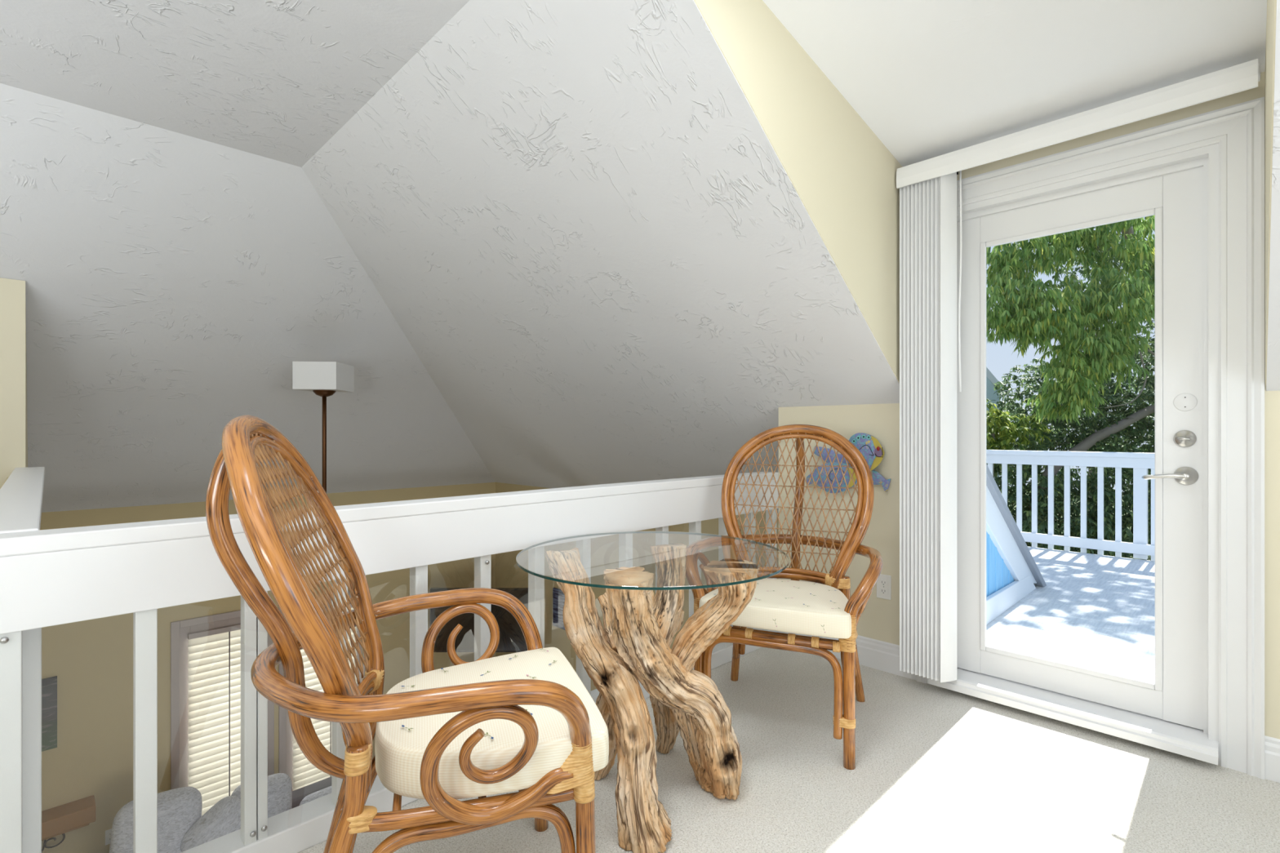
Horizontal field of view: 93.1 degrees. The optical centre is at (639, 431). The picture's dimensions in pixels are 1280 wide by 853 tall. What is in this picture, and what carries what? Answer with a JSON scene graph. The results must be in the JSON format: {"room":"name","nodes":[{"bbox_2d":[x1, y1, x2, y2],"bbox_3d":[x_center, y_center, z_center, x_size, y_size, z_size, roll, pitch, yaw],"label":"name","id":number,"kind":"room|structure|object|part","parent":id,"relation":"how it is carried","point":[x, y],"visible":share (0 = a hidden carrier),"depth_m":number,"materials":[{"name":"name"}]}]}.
{"room":"loft sitting area","nodes":[
{"label":"loft sitting area","id":0,"kind":"room"},
{"bbox_2d":[0,277,27,488],"bbox_3d":[-4.791,0.174,2.870,2.664,1.912,1.890,0,0,-45],"label":"wall","id":1,"kind":"structure","parent":0,"point":[13,365],"depth_m":3.11,"materials":[{"name":"beige paint"}]},
{"bbox_2d":[0,0,469,167],"bbox_3d":[-0.805,-1.505,-0.167,4.223,0.160,6.300,0,0,-45],"label":"ceiling","id":2,"kind":"structure","parent":0,"point":[277,80],"depth_m":2.31,"materials":[{"name":"white paint"}]},
{"bbox_2d":[40,482,495,852],"bbox_3d":[-4.071,2.161,5.006,6.700,3.178,0.120,0,0,-45],"label":"wall","id":3,"kind":"structure","parent":0,"point":[91,660],"depth_m":4.84,"materials":[{"name":"beige paint"}]},
{"bbox_2d":[41,675,57,751],"bbox_3d":[-4.561,2.110,4.412,0.467,0.530,0.030,0,0,-45],"label":"picture","id":4,"kind":"object","parent":3,"relation":"attached to","point":[49,685],"visible":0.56,"depth_m":4.54,"materials":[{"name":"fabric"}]},
{"bbox_2d":[41,795,95,852],"bbox_3d":[-4.569,3.155,4.284,1.075,0.650,0.200,0,0,-45],"label":"wall shelf","id":5,"kind":"object","parent":3,"relation":"attached to","point":[65,818],"visible":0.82,"depth_m":4.51,"materials":[{"name":"brown wood"}]},
{"bbox_3d":[-4.596,2.965,4.286,1.040,0.030,0.160,0,0,-45],"label":"shelf moulding","id":6,"kind":"part","parent":5,"relation":"part of","materials":[{"name":"brown wood"}]},
{"bbox_2d":[105,828,111,845],"bbox_3d":[-4.186,3.200,4.802,0.070,0.115,0.008,0,0,-45],"label":"wall outlet","id":7,"kind":"object","parent":3,"relation":"attached to","point":[108,833],"visible":0.44,"depth_m":4.79,"materials":[{"name":"white plastic"}]},
{"bbox_2d":[170,609,274,790],"bbox_3d":[-3.668,2.640,5.352,0.760,2.100,0.080,0,0,-45],"label":"window","id":8,"kind":"structure","parent":3,"relation":"in","point":[180,630],"depth_m":5.14,"materials":[{"name":"grey"}]},
{"bbox_3d":[-3.682,2.640,5.366,0.640,1.980,0.040,0,0,-45],"label":"sash","id":9,"kind":"part","parent":8,"relation":"part of","materials":[{"name":"grey"}]},
{"bbox_2d":[187,623,240,816],"bbox_3d":[-3.651,2.654,5.335,0.520,1.872,0.052,0,0,-45],"label":"window blind","id":10,"kind":"object","parent":8,"relation":"attached to","point":[214,661],"visible":0.48,"depth_m":5.28,"materials":[{"name":"white plastic"}]},
{"bbox_2d":[278,587,369,791],"bbox_3d":[-3.080,2.640,5.938,0.820,2.100,0.080,0,0,-45],"label":"window","id":11,"kind":"structure","parent":3,"relation":"in","point":[285,732],"depth_m":5.66,"materials":[{"name":"grey"}]},
{"bbox_2d":[292,603,357,791],"bbox_3d":[-3.063,2.634,5.921,0.580,1.832,0.052,0,0,-45],"label":"window blind","id":12,"kind":"object","parent":11,"relation":"attached to","point":[304,774],"visible":0.2,"depth_m":5.83,"materials":[{"name":"white"}]},
{"bbox_2d":[0,0,899,513],"bbox_3d":[-2.248,-0.482,3.100,6.792,2.166,5.355,0,0,-45],"label":"ceiling","id":13,"kind":"structure","parent":0,"point":[577,217],"depth_m":3.22,"materials":[{"name":"white paint"}]},
{"bbox_2d":[495,482,778,690],"bbox_3d":[1.506,2.161,4.085,0.100,3.178,9.060,0,0,-45],"label":"wall","id":14,"kind":"structure","parent":0,"point":[604,549],"depth_m":5.93,"materials":[{"name":"beige paint"}]},
{"bbox_2d":[552,587,564,630],"bbox_3d":[-0.703,1.850,6.217,0.020,0.400,0.600,0,0,-45],"label":"picture","id":15,"kind":"object","parent":14,"relation":"attached to","point":[558,597],"visible":0.36,"depth_m":6.36},
{"bbox_3d":[-1.813,0.930,4.582,3.900,0.140,0.150,0,0,-45],"label":"trim","id":16,"kind":"structure","parent":14,"relation":"attached to","visible":0},
{"bbox_2d":[292,361,354,493],"bbox_3d":[-2.185,0.195,4.200,0.284,1.331,0.284,0,0,-3],"label":"lamp","id":17,"kind":"object","parent":16,"relation":"on","point":[324,379],"visible":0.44,"depth_m":4.07,"materials":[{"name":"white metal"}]},
{"bbox_3d":[-2.185,-0.378,4.200,0.284,0.185,0.284,0,0,-3],"label":"lamp shade","id":18,"kind":"part","parent":17,"relation":"part of","materials":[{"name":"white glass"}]},
{"bbox_3d":[-2.185,-0.269,4.200,0.149,0.050,0.149,0,0,-45],"label":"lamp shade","id":19,"kind":"part","parent":17,"relation":"part of","materials":[{"name":"brown metal"}]},
{"bbox_2d":[298,647,1279,852],"bbox_3d":[0.365,1.280,-0.243,5.573,0.300,4.540,0,0,-45],"label":"floor","id":20,"kind":"structure","parent":0,"point":[938,770],"depth_m":1.92,"materials":[{"name":"carpet"}]},
{"bbox_2d":[0,471,778,852],"bbox_3d":[-0.598,0.674,2.181,3.472,0.914,0.346,0,0,-45],"label":"loft railing","id":21,"kind":"object","parent":20,"relation":"on","point":[51,577],"visible":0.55,"depth_m":1.56,"materials":[{"name":"white paint"}]},
{"bbox_3d":[-1.439,0.735,1.182,0.330,0.650,0.090,0,0,-45],"label":"railing post","id":22,"kind":"part","parent":21,"relation":"part of","materials":[{"name":"white paint"}]},
{"bbox_3d":[-1.460,0.687,1.396,0.117,0.882,0.242,0,0,-45],"label":"corner post","id":23,"kind":"part","parent":21,"relation":"part of","materials":[{"name":"white paint"}]},
{"bbox_3d":[-0.514,1.093,2.096,3.472,0.076,0.096,0,0,-45],"label":"rail","id":24,"kind":"part","parent":21,"relation":"part of","materials":[{"name":"white paint"}]},
{"bbox_2d":[205,414,595,852],"bbox_3d":[-0.529,0.550,1.363,0.755,1.170,0.735,0,0,-20],"label":"rattan armchair","id":25,"kind":"object","parent":20,"relation":"on","point":[246,440],"visible":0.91,"depth_m":1.18,"materials":[{"name":"brown wicker"}]},
{"bbox_3d":[-0.738,0.861,1.546,0.168,0.547,0.039,0,0,4],"label":"leg","id":26,"kind":"part","parent":25,"relation":"part of","materials":[{"name":"brown wicker"}]},
{"bbox_3d":[-0.575,0.861,1.088,0.168,0.547,0.039,0,0,-43],"label":"leg","id":27,"kind":"part","parent":25,"relation":"part of","materials":[{"name":"brown wicker"}]},
{"bbox_3d":[-0.615,0.606,1.332,0.070,0.060,0.375,0,0,-20],"label":"rail","id":28,"kind":"part","parent":25,"relation":"part of","materials":[{"name":"brown wood"}]},
{"bbox_3d":[-0.494,0.570,1.375,0.657,0.241,0.735,0,0,-20],"label":"armrest","id":29,"kind":"part","parent":25,"relation":"part of","materials":[{"name":"brown wicker"}]},
{"bbox_3d":[-0.405,0.732,1.405,0.479,0.031,0.536,0,0,-20],"label":"seat frame","id":30,"kind":"part","parent":25,"relation":"part of","materials":[{"name":"brown wood"}]},
{"bbox_2d":[374,647,608,799],"bbox_3d":[-0.356,0.659,1.411,0.473,0.117,0.532,0,0,-20],"label":"seat cushion","id":31,"kind":"object","parent":25,"relation":"on","point":[400,745],"visible":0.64,"depth_m":1.23,"materials":[{"name":"beige fabric"}]},
{"bbox_3d":[-0.286,0.902,1.731,0.048,0.456,0.041,0,0,-20],"label":"leg","id":32,"kind":"part","parent":25,"relation":"part of","materials":[{"name":"brown wood"}]},
{"bbox_3d":[-0.108,0.902,1.231,0.048,0.456,0.041,0,0,-20],"label":"leg","id":33,"kind":"part","parent":25,"relation":"part of","materials":[{"name":"brown wicker"}]},
{"bbox_2d":[515,531,789,852],"bbox_3d":[0.039,0.758,1.959,0.860,0.737,0.860,0,0,-29],"label":"table","id":34,"kind":"object","parent":20,"relation":"on","point":[640,626],"visible":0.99,"depth_m":1.81,"materials":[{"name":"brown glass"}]},
{"bbox_3d":[0.039,0.395,1.959,0.860,0.010,0.860,0,0,-45],"label":"glass","id":35,"kind":"part","parent":34,"relation":"part of","materials":[{"name":"teal"}]},
{"bbox_2d":[685,424,883,769],"bbox_3d":[0.602,0.550,2.480,0.735,1.170,0.755,0,0,23],"label":"rattan armchair","id":36,"kind":"object","parent":20,"relation":"on","point":[846,691],"visible":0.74,"depth_m":2.54,"materials":[{"name":"wicker"}]},
{"bbox_3d":[0.220,0.902,2.261,0.041,0.456,0.048,0,0,23],"label":"leg","id":37,"kind":"part","parent":36,"relation":"part of","materials":[{"name":"brown wicker"}]},
{"bbox_3d":[0.433,0.861,2.701,0.039,0.547,0.168,0,0,0],"label":"leg","id":38,"kind":"part","parent":36,"relation":"part of","materials":[{"name":"brown wicker"}]},
{"bbox_2d":[698,578,851,638],"bbox_3d":[0.539,0.659,2.312,0.532,0.117,0.473,0,0,23],"label":"seat cushion","id":39,"kind":"object","parent":36,"relation":"on","point":[794,606],"visible":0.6,"depth_m":2.12,"materials":[{"name":"beige fabric"}]},
{"bbox_3d":[0.549,0.732,2.361,0.536,0.031,0.479,0,0,23],"label":"seat frame","id":40,"kind":"part","parent":36,"relation":"part of","materials":[{"name":"brown wicker"}]},
{"bbox_3d":[0.588,0.570,2.446,0.735,0.241,0.657,0,0,23],"label":"armrest","id":41,"kind":"part","parent":36,"relation":"part of","materials":[{"name":"brown wicker"}]},
{"bbox_3d":[0.638,0.606,2.564,0.375,0.060,0.070,0,0,23],"label":"rail","id":42,"kind":"part","parent":36,"relation":"part of","materials":[{"name":"brown wicker"}]},
{"bbox_3d":[0.707,0.902,2.052,0.041,0.456,0.048,0,0,23],"label":"leg","id":43,"kind":"part","parent":36,"relation":"part of","materials":[{"name":"brown wicker"}]},
{"bbox_3d":[0.879,0.861,2.509,0.168,0.547,0.039,0,0,-43],"label":"leg","id":44,"kind":"part","parent":36,"relation":"part of","materials":[{"name":"brown wicker"}]},
{"bbox_2d":[693,0,902,382],"bbox_3d":[0.564,-0.781,2.181,1.828,1.287,0.090,0,0,-45],"label":"wall","id":45,"kind":"structure","parent":0,"point":[843,175],"depth_m":2.23,"materials":[{"name":"beige paint"}]},
{"bbox_2d":[777,631,915,679],"bbox_3d":[1.008,1.062,3.019,0.016,0.135,0.745,0,0,-45],"label":"baseboard","id":46,"kind":"structure","parent":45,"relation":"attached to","point":[875,654],"depth_m":2.89,"materials":[{"name":"white paint"}]},
{"bbox_2d":[915,96,1264,779],"bbox_3d":[1.701,0.020,2.422,0.292,2.220,1.102,0,0,-45],"label":"door frame","id":47,"kind":"structure","parent":45,"relation":"attached to","point":[1238,129],"depth_m":2.05,"materials":[{"name":"white paint"}]},
{"bbox_2d":[956,166,1203,730],"bbox_3d":[1.686,0.046,2.407,0.106,2.002,0.833,0,0,-45],"label":"door","id":48,"kind":"structure","parent":47,"relation":"in","point":[1175,199],"depth_m":2.21,"materials":[{"name":"white paint"}]},
{"bbox_3d":[1.703,0.995,2.433,0.045,0.101,0.601,0,0,-45],"label":"rail","id":49,"kind":"part","parent":48,"relation":"part of","materials":[{"name":"white paint"}]},
{"bbox_3d":[1.703,-0.887,2.433,0.045,0.138,0.601,0,0,-45],"label":"rail","id":50,"kind":"part","parent":48,"relation":"part of","materials":[{"name":"white paint"}]},
{"bbox_3d":[1.892,0.156,2.168,0.061,0.066,0.150,0,0,-45],"label":"lever handle","id":51,"kind":"part","parent":48,"relation":"part of","materials":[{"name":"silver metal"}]},
{"bbox_3d":[1.940,-0.106,2.160,0.004,0.064,0.064,0,0,-45],"label":"plate","id":52,"kind":"part","parent":48,"relation":"part of","materials":[{"name":"white paint"}]},
{"bbox_2d":[1264,735,1279,782],"bbox_3d":[2.961,1.062,1.059,0.016,0.135,2.620,0,0,-45],"label":"baseboard","id":53,"kind":"structure","parent":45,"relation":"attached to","point":[1272,745],"depth_m":1.97,"materials":[{"name":"white paint"}]},
{"bbox_2d":[762,0,1266,166],"bbox_3d":[1.181,-1.353,1.929,1.550,0.384,1.145,0,0,-45],"label":"ceiling","id":54,"kind":"structure","parent":0,"point":[930,78],"depth_m":2.04,"materials":[{"name":"white paint"}]},
{"bbox_2d":[896,58,1260,682],"bbox_3d":[1.556,-0.053,2.303,0.104,2.210,1.118,0,0,-45],"label":"vertical blind","id":55,"kind":"object","parent":54,"relation":"hanging from","point":[928,187],"visible":1,"depth_m":2.57,"materials":[{"name":"white plastic"}]},
{"bbox_2d":[778,71,1279,739],"bbox_3d":[2.388,0.124,1.744,0.140,2.611,4.500,0,0,-45],"label":"wall","id":56,"kind":"structure","parent":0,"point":[879,620],"depth_m":2.85,"materials":[{"name":"beige paint"}]},
{"bbox_2d":[805,432,890,493],"bbox_3d":[1.013,0.155,2.979,0.064,0.301,0.436,0,0,-45],"label":"wall art","id":57,"kind":"object","parent":56,"relation":"attached to","point":[869,446],"visible":0.79,"depth_m":2.94,"materials":[{"name":"paint"}]},
{"bbox_2d":[876,573,891,599],"bbox_3d":[1.155,0.734,2.877,0.008,0.115,0.070,0,0,-45],"label":"wall outlet","id":58,"kind":"object","parent":56,"relation":"attached to","point":[883,583],"visible":0.97,"depth_m":2.87,"materials":[{"name":"white plastic"}]},
{"bbox_2d":[880,587,887,595],"bbox_3d":[1.154,0.754,2.875,0.003,0.029,0.033,0,0,-45],"label":"socket","id":59,"kind":"object","parent":58,"relation":"attached to","point":[883,591],"depth_m":2.87,"materials":[{"name":"grey plastic"}]},
{"bbox_2d":[880,578,887,586],"bbox_3d":[1.154,0.714,2.875,0.003,0.029,0.033,0,0,-45],"label":"socket","id":60,"kind":"object","parent":58,"relation":"attached to","point":[883,582],"depth_m":2.87,"materials":[{"name":"grey plastic"}]},
{"bbox_2d":[1265,0,1276,390],"bbox_3d":[1.431,-0.781,1.311,1.828,1.287,0.090,0,0,-45],"label":"wall","id":61,"kind":"structure","parent":0,"point":[1271,4],"depth_m":1.61,"materials":[{"name":"beige paint"}]},
{"bbox_2d":[1266,0,1279,391],"bbox_3d":[2.370,-0.845,0.427,1.930,1.422,2.660,0,0,-45],"label":"ceiling","id":62,"kind":"structure","parent":0,"point":[1273,380],"depth_m":1.62,"materials":[{"name":"white paint"}]},
{"bbox_3d":[-0.867,3.800,1.790,6.700,0.100,9.160,0,0,-45],"label":"floor","id":63,"kind":"structure","parent":0,"visible":0},
{"bbox_2d":[292,777,331,808],"bbox_3d":[-3.198,3.465,4.782,2.180,0.570,0.990,0,0,-45],"label":"sofa","id":64,"kind":"object","parent":63,"relation":"on","point":[298,795],"visible":0.02,"depth_m":5.50,"materials":[{"name":"grey fabric"}]},
{"bbox_2d":[109,786,202,852],"bbox_3d":[-3.570,2.970,4.489,0.297,0.555,0.574,0,0,35],"label":"fur pillow","id":65,"kind":"object","parent":64,"relation":"on","point":[179,809],"visible":0.73,"depth_m":4.47,"materials":[{"name":"grey fabric"}]},
{"bbox_2d":[180,795,240,852],"bbox_3d":[-3.217,3.110,4.674,0.521,0.507,0.280,0,0,-37],"label":"fur pillow","id":66,"kind":"object","parent":64,"relation":"on","point":[224,818],"visible":0.61,"depth_m":4.60,"materials":[{"name":"grey fabric"}]},
{"bbox_2d":[231,773,292,817],"bbox_3d":[-3.217,3.190,5.156,0.464,0.464,0.287,0,0,-38],"label":"fur pillow","id":67,"kind":"object","parent":64,"relation":"on","point":[279,784],"visible":0.29,"depth_m":5.18,"materials":[{"name":"grey fabric"}]},
{"bbox_2d":[299,786,331,805],"bbox_3d":[-2.836,3.430,5.452,0.402,0.392,0.288,0,0,-41],"label":"fur pillow","id":68,"kind":"object","parent":64,"relation":"on","point":[324,792],"visible":0.11,"depth_m":5.42,"materials":[{"name":"grey fabric"}]},
{"bbox_3d":[-1.630,3.315,6.318,1.200,0.750,0.465,0,0,0],"label":"cabinet","id":69,"kind":"object","parent":63,"relation":"on","visible":0},
{"bbox_2d":[430,587,528,652],"bbox_3d":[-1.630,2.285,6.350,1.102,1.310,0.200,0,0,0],"label":"television","id":70,"kind":"object","parent":69,"relation":"on","point":[512,639],"visible":0.2,"depth_m":6.30,"materials":[{"name":"black plastic"}]},
{"label":"outside","id":71,"kind":"structure","parent":0,"visible":0},
{"bbox_2d":[999,485,1151,559],"bbox_3d":[0.037,7.180,21.213,150.000,0.100,150.000,0,0,-45],"label":"ground","id":72,"kind":"structure","parent":71,"point":[999,486],"depth_m":55.01,"materials":[{"name":"green plant"}]},
{"bbox_2d":[986,367,1005,485],"bbox_3d":[6.752,2.340,17.690,4.553,9.579,5.420,0,0,0],"label":"house","id":73,"kind":"structure","parent":72,"relation":"on","point":[990,378],"depth_m":15.02,"materials":[{"name":"blue"}]},
{"bbox_2d":[986,398,1051,475],"bbox_3d":[7.006,3.217,11.811,1.709,7.826,1.382,0,0,-23],"label":"young tree","id":74,"kind":"object","parent":72,"relation":"on","point":[1006,428],"visible":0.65,"depth_m":11.49,"materials":[{"name":"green plant"}]},
{"bbox_2d":[986,463,1151,560],"bbox_3d":[9.029,3.771,11.823,5.213,6.718,2.461,0,0,-2],"label":"hedge","id":75,"kind":"object","parent":72,"relation":"on","point":[1059,482],"visible":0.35,"depth_m":11.54,"materials":[{"name":"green plant"}]},
{"bbox_2d":[986,214,1155,425],"bbox_3d":[7.731,0.955,9.645,5.306,12.408,9.067,0,0,32],"label":"broadleaf tree","id":76,"kind":"object","parent":72,"relation":"on","point":[1096,306],"visible":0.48,"depth_m":9.92,"materials":[{"name":"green plant"}]},
{"bbox_2d":[987,217,1155,544],"bbox_3d":[9.954,0.786,13.075,6.596,12.768,3.468,0,0,-30],"label":"tree","id":77,"kind":"object","parent":72,"relation":"on","point":[1112,428],"visible":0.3,"depth_m":12.67,"materials":[{"name":"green plant"}]},
{"bbox_2d":[999,344,1155,511],"bbox_3d":[13.234,2.110,17.603,8.312,10.040,3.934,0,0,0],"label":"tree","id":78,"kind":"object","parent":72,"relation":"on","point":[1137,388],"visible":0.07,"depth_m":17.19,"materials":[{"name":"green plant"}]},
{"bbox_3d":[-2.284,1.990,2.221,0.100,3.520,2.570,0,0,-45],"label":"wall","id":79,"kind":"structure","parent":0,"visible":0},
{"bbox_2d":[0,466,44,533],"bbox_3d":[-2.267,0.214,2.230,0.110,0.062,2.581,0,0,-44],"label":"trim","id":80,"kind":"structure","parent":79,"relation":"on","point":[21,495],"depth_m":1.81,"materials":[{"name":"white paint"}]},
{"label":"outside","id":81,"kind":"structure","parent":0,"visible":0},
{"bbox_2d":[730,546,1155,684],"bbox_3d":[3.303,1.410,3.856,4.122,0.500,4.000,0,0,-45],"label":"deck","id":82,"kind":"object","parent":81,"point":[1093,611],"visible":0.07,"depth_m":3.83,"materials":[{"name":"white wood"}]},
{"bbox_2d":[986,449,1155,560],"bbox_3d":[4.496,0.677,5.610,0.170,0.975,4.800,0,0,-45],"label":"deck railing","id":83,"kind":"object","parent":82,"relation":"on","point":[1140,462],"visible":0.42,"depth_m":5.81,"materials":[{"name":"white wood"}]},
{"bbox_3d":[4.479,0.282,5.593,0.040,0.095,4.800,0,0,-45],"label":"rail","id":84,"kind":"part","parent":83,"relation":"part of","materials":[{"name":"white wood"}]},
{"bbox_3d":[4.496,0.212,5.610,0.170,0.045,4.800,0,0,-45],"label":"handrail","id":85,"kind":"part","parent":83,"relation":"part of","materials":[{"name":"white wood"}]},
{"bbox_3d":[4.479,1.065,5.593,0.040,0.094,4.800,0,0,-45],"label":"rail","id":86,"kind":"part","parent":83,"relation":"part of","materials":[{"name":"white wood"}]},
{"bbox_3d":[4.591,0.698,5.565,0.080,0.925,0.098,0,0,-45],"label":"post","id":87,"kind":"part","parent":83,"relation":"part of","materials":[{"name":"white wood"}]},
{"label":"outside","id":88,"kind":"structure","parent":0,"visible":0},
{"bbox_2d":[986,463,1046,625],"bbox_3d":[0.245,0.393,5.718,2.420,1.640,5.595,0,0,-45],"label":"skylight","id":89,"kind":"structure","parent":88,"point":[1012,572],"depth_m":3.92,"materials":[{"name":"white"}]}
]}

